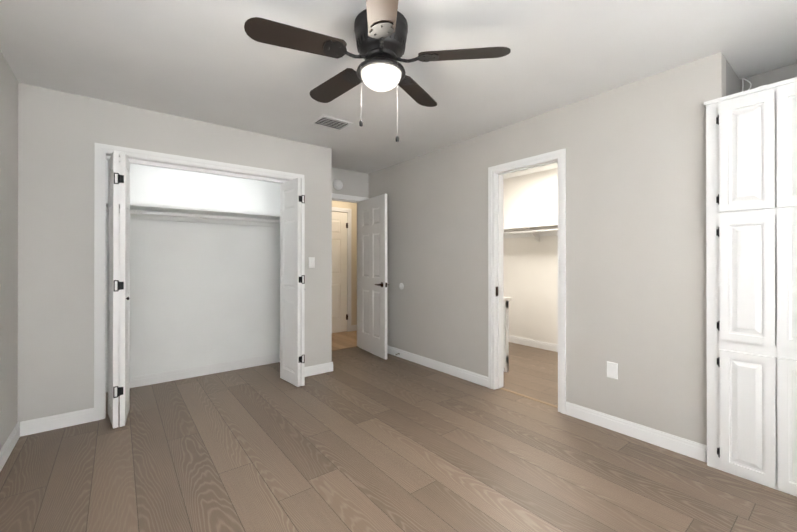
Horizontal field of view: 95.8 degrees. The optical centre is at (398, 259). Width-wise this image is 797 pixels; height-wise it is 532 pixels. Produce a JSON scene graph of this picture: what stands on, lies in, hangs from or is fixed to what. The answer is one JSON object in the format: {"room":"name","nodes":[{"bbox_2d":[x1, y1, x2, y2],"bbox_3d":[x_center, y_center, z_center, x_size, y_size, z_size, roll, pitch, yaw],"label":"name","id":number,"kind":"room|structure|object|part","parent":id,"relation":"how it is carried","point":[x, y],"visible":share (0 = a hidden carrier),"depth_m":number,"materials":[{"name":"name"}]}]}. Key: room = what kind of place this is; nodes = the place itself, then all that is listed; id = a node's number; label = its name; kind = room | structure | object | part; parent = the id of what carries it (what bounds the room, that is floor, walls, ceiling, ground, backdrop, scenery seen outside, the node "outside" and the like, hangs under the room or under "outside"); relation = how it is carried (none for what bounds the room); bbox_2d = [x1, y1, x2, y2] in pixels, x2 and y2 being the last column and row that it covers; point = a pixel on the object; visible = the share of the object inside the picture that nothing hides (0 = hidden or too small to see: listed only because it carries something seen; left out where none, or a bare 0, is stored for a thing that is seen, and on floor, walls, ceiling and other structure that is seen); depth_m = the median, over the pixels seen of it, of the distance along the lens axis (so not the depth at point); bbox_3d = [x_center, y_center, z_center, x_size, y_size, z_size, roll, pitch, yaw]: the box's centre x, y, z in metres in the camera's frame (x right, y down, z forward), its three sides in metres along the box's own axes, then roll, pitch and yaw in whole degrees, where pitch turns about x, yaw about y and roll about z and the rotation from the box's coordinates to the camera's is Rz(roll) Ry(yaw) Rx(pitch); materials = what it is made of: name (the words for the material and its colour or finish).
{"room":"bedroom","nodes":[
{"label":"bedroom","id":0,"kind":"room"},
{"bbox_2d":[0,50,17,449],"bbox_3d":[-1.512,-0.006,0.970,0.110,2.440,5.390,0,0,-38],"label":"wall","id":1,"kind":"structure","parent":0,"point":[8,249],"depth_m":2.27,"materials":[{"name":"paint"}]},
{"bbox_2d":[0,421,23,471],"bbox_3d":[-1.245,1.164,0.725,0.014,0.098,4.460,0,0,-38],"label":"baseboard","id":2,"kind":"structure","parent":1,"relation":"attached to","point":[18,431],"depth_m":2.28,"materials":[{"name":"white wood"}]},
{"bbox_2d":[17,82,331,422],"bbox_3d":[-1.892,0.000,3.493,2.395,2.440,0.724,0,0,-38],"label":"wall","id":3,"kind":"structure","parent":0,"point":[60,134],"depth_m":2.67,"materials":[{"name":"paint"}]},
{"bbox_2d":[24,408,93,435],"bbox_3d":[-2.448,1.169,2.607,0.372,0.098,0.014,0,0,-38],"label":"baseboard","id":4,"kind":"structure","parent":3,"relation":"attached to","point":[43,424],"depth_m":2.60,"materials":[{"name":"white wood"}]},
{"bbox_2d":[108,151,129,428],"bbox_3d":[-2.121,0.208,2.736,0.139,1.996,0.386,0,0,-38],"label":"bifold door","id":5,"kind":"structure","parent":3,"relation":"in","point":[113,275],"depth_m":2.61,"materials":[{"name":"white wood"}]},
{"bbox_3d":[-2.153,0.214,2.718,0.031,1.985,0.370,0,0,-43],"label":"panel","id":6,"kind":"part","parent":5,"relation":"part of","materials":[{"name":"white wood"}]},
{"bbox_3d":[-2.119,0.099,2.737,0.116,1.778,0.385,0,0,-38],"label":"left bifold door hardware","id":7,"kind":"part","parent":5,"relation":"part of","materials":[{"name":"white wood"}]},
{"bbox_3d":[-2.097,0.214,2.764,0.031,1.985,0.370,0,0,-32],"label":"panel","id":8,"kind":"part","parent":5,"relation":"part of","materials":[{"name":"white wood"}]},
{"bbox_2d":[106,354,279,391],"bbox_3d":[-2.152,1.172,3.733,2.277,0.098,0.014,0,0,-38],"label":"baseboard","id":9,"kind":"structure","parent":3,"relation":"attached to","point":[150,379],"depth_m":3.78,"materials":[{"name":"white wood"}]},
{"bbox_2d":[94,143,303,420],"bbox_3d":[-1.676,0.169,3.281,1.669,2.102,0.128,0,0,-38],"label":"door frame","id":10,"kind":"structure","parent":3,"relation":"attached to","point":[104,152],"depth_m":2.76,"materials":[{"name":"white wood"}]},
{"bbox_2d":[280,178,304,386],"bbox_3d":[-1.039,0.210,3.580,0.139,1.996,0.386,0,0,-38],"label":"bifold door","id":11,"kind":"structure","parent":3,"relation":"in","point":[292,288],"depth_m":3.49,"materials":[{"name":"white wood"}]},
{"bbox_3d":[-1.025,0.101,3.590,0.085,1.778,0.385,0,0,-38],"label":"right bifold door hardware","id":12,"kind":"part","parent":11,"relation":"part of","materials":[{"name":"white wood"}]},
{"bbox_2d":[308,257,314,268],"bbox_3d":[-0.915,0.034,3.805,0.070,0.114,0.014,0,0,-38],"label":"light switch","id":13,"kind":"object","parent":3,"relation":"attached to","point":[311,260],"depth_m":3.80,"materials":[{"name":"white plastic"}]},
{"bbox_2d":[305,362,331,376],"bbox_3d":[-0.867,1.172,3.840,0.297,0.098,0.014,0,0,-38],"label":"baseboard","id":14,"kind":"structure","parent":3,"relation":"attached to","point":[326,367],"depth_m":3.84,"materials":[{"name":"white wood"}]},
{"bbox_2d":[106,160,280,380],"bbox_3d":[-1.974,0.000,3.508,2.285,2.440,0.600,0,0,-38],"label":"wall","id":15,"kind":"structure","parent":0,"point":[202,294],"depth_m":3.79,"materials":[{"name":"white paint"}]},
{"bbox_2d":[106,201,279,226],"bbox_3d":[-2.062,-0.445,3.622,2.277,0.110,0.306,0,0,-38],"label":"closet shelf","id":16,"kind":"object","parent":15,"relation":"attached to","point":[161,212],"visible":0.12,"depth_m":3.66,"materials":[{"name":"white paint"}]},
{"bbox_2d":[332,200,356,324],"bbox_3d":[-1.042,0.006,5.643,4.140,2.440,1.400,0,0,-38],"label":"wall","id":17,"kind":"structure","parent":0,"point":[348,205],"depth_m":6.22,"materials":[{"name":"paint"}]},
{"bbox_2d":[332,211,346,332],"bbox_3d":[-1.182,0.209,5.929,0.752,2.018,0.035,0,0,-38],"label":"hall door","id":18,"kind":"structure","parent":17,"relation":"in","point":[339,271],"depth_m":6.06,"materials":[{"name":"white paint"}]},
{"bbox_2d":[351,325,356,330],"bbox_3d":[-0.241,1.179,6.624,1.446,0.098,0.014,0,0,-38],"label":"baseboard","id":19,"kind":"structure","parent":17,"relation":"attached to","point":[353,327],"depth_m":6.21,"materials":[{"name":"white wood"}]},
{"bbox_2d":[332,167,367,197],"bbox_3d":[-1.729,0.002,4.150,3.460,2.440,0.110,0,0,-38],"label":"wall","id":20,"kind":"structure","parent":0,"point":[355,183],"depth_m":4.93,"materials":[{"name":"paint"}]},
{"bbox_2d":[333,180,342,189],"bbox_3d":[-0.796,-0.997,4.785,0.136,0.136,0.039,0,0,-38],"label":"smoke detector","id":21,"kind":"object","parent":20,"relation":"attached to","point":[337,184],"visible":1,"depth_m":4.77,"materials":[{"name":"white plastic"}]},
{"bbox_2d":[332,193,368,346],"bbox_3d":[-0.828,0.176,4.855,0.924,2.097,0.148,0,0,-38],"label":"door frame","id":22,"kind":"structure","parent":20,"relation":"attached to","point":[336,197],"depth_m":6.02,"materials":[{"name":"white wood"}]},
{"bbox_2d":[359,194,388,359],"bbox_3d":[-0.343,0.206,4.698,0.150,2.018,0.732,0,0,-32],"label":"entry door","id":23,"kind":"structure","parent":20,"relation":"in","point":[372,275],"depth_m":4.64,"materials":[{"name":"white wood"}]},
{"bbox_3d":[-0.206,0.310,4.479,0.150,0.066,0.149,0,0,-32],"label":"handle","id":24,"kind":"part","parent":23,"relation":"part of","materials":[{"name":"black metal"}]},
{"bbox_2d":[0,331,796,531],"bbox_3d":[0.223,1.249,3.018,5.370,0.060,6.490,0,0,-38],"label":"floor","id":25,"kind":"structure","parent":0,"point":[357,439],"depth_m":2.12,"materials":[{"name":"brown wood"}]},
{"bbox_2d":[504,297,510,371],"bbox_3d":[0.712,0.818,4.246,0.486,0.808,1.127,0,0,-38],"label":"dresser","id":26,"kind":"object","parent":25,"relation":"on","point":[506,333],"visible":0.1,"depth_m":3.91,"materials":[{"name":"white wood"}]},
{"bbox_2d":[499,387,557,407],"bbox_3d":[1.150,1.217,3.183,0.035,0.004,0.610,0,0,-38],"label":"trim","id":27,"kind":"structure","parent":25,"relation":"on","point":[499,388],"depth_m":3.18,"materials":[{"name":"brown wood"}]},
{"bbox_2d":[704,77,796,496],"bbox_3d":[2.484,0.141,1.736,0.597,2.150,1.454,0,0,-38],"label":"tall cabinet","id":28,"kind":"object","parent":25,"relation":"on","point":[751,213],"visible":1,"depth_m":1.96,"materials":[{"name":"white wood"}]},
{"bbox_2d":[0,0,796,178],"bbox_3d":[0.223,-1.261,3.025,5.370,0.080,6.490,0,0,-38],"label":"ceiling","id":29,"kind":"structure","parent":0,"point":[211,61],"depth_m":2.18,"materials":[{"name":"paint"}]},
{"bbox_2d":[311,115,352,130],"bbox_3d":[-0.593,-1.212,3.216,0.300,0.017,0.225,0,0,-38],"label":"ceiling vent","id":30,"kind":"object","parent":29,"relation":"in","point":[331,122],"visible":1,"depth_m":3.20,"materials":[{"name":"grey metal"}]},
{"bbox_2d":[244,0,510,141],"bbox_3d":[-0.133,-0.900,1.903,1.242,0.647,1.204,0,0,-38],"label":"ceiling fan","id":31,"kind":"object","parent":29,"relation":"hanging from","point":[381,29],"visible":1,"depth_m":1.78,"materials":[{"name":"dark wood"},{"name":"dark bronze metal"},{"name":"glass"}]},
{"bbox_3d":[-0.090,-1.092,1.873,0.278,0.264,0.278,0,0,-38],"label":"motor","id":32,"kind":"part","parent":31,"relation":"part of","materials":[{"name":"black metal"}]},
{"bbox_2d":[368,52,725,444],"bbox_3d":[0.784,0.001,3.643,0.120,2.440,3.780,0,0,-38],"label":"wall","id":33,"kind":"structure","parent":0,"point":[636,302],"depth_m":2.62,"materials":[{"name":"paint"}]},
{"bbox_2d":[387,345,487,387],"bbox_3d":[0.221,1.173,4.253,0.014,0.098,2.080,0,0,-38],"label":"baseboard","id":34,"kind":"structure","parent":33,"relation":"attached to","point":[461,373],"depth_m":3.92,"materials":[{"name":"white wood"}]},
{"bbox_2d":[488,148,565,413],"bbox_3d":[1.146,0.171,3.182,0.158,2.097,0.744,0,0,-38],"label":"door frame","id":35,"kind":"structure","parent":33,"relation":"attached to","point":[495,173],"depth_m":3.39,"materials":[{"name":"white wood"}]},
{"bbox_2d":[607,361,617,378],"bbox_3d":[1.530,0.793,2.581,0.008,0.114,0.072,0,0,-38],"label":"electrical outlet plate","id":36,"kind":"object","parent":33,"relation":"attached to","point":[612,369],"visible":1,"depth_m":2.58,"materials":[{"name":"white plastic"}]},
{"bbox_2d":[566,401,706,461],"bbox_3d":[1.586,1.169,2.503,0.014,0.098,0.860,0,0,-38],"label":"baseboard","id":37,"kind":"structure","parent":33,"relation":"attached to","point":[687,447],"depth_m":2.43,"materials":[{"name":"white wood"}]},
{"bbox_2d":[503,59,796,343],"bbox_3d":[1.464,0.000,3.292,0.520,2.440,5.170,0,0,-38],"label":"wall","id":38,"kind":"structure","parent":0,"point":[530,276],"depth_m":5.04,"materials":[{"name":"paint"}]},
{"bbox_2d":[503,223,557,241],"bbox_3d":[2.009,-0.350,4.666,0.309,0.207,3.661,0,0,-38],"label":"shelf","id":39,"kind":"object","parent":38,"relation":"attached to","point":[537,231],"visible":0.25,"depth_m":4.91,"materials":[{"name":"white wood"}]},
{"bbox_2d":[509,335,557,351],"bbox_3d":[2.126,1.174,4.753,0.014,0.098,3.665,0,0,-38],"label":"baseboard","id":40,"kind":"structure","parent":38,"relation":"attached to","point":[518,340],"depth_m":5.03,"materials":[{"name":"white wood"}]}
]}

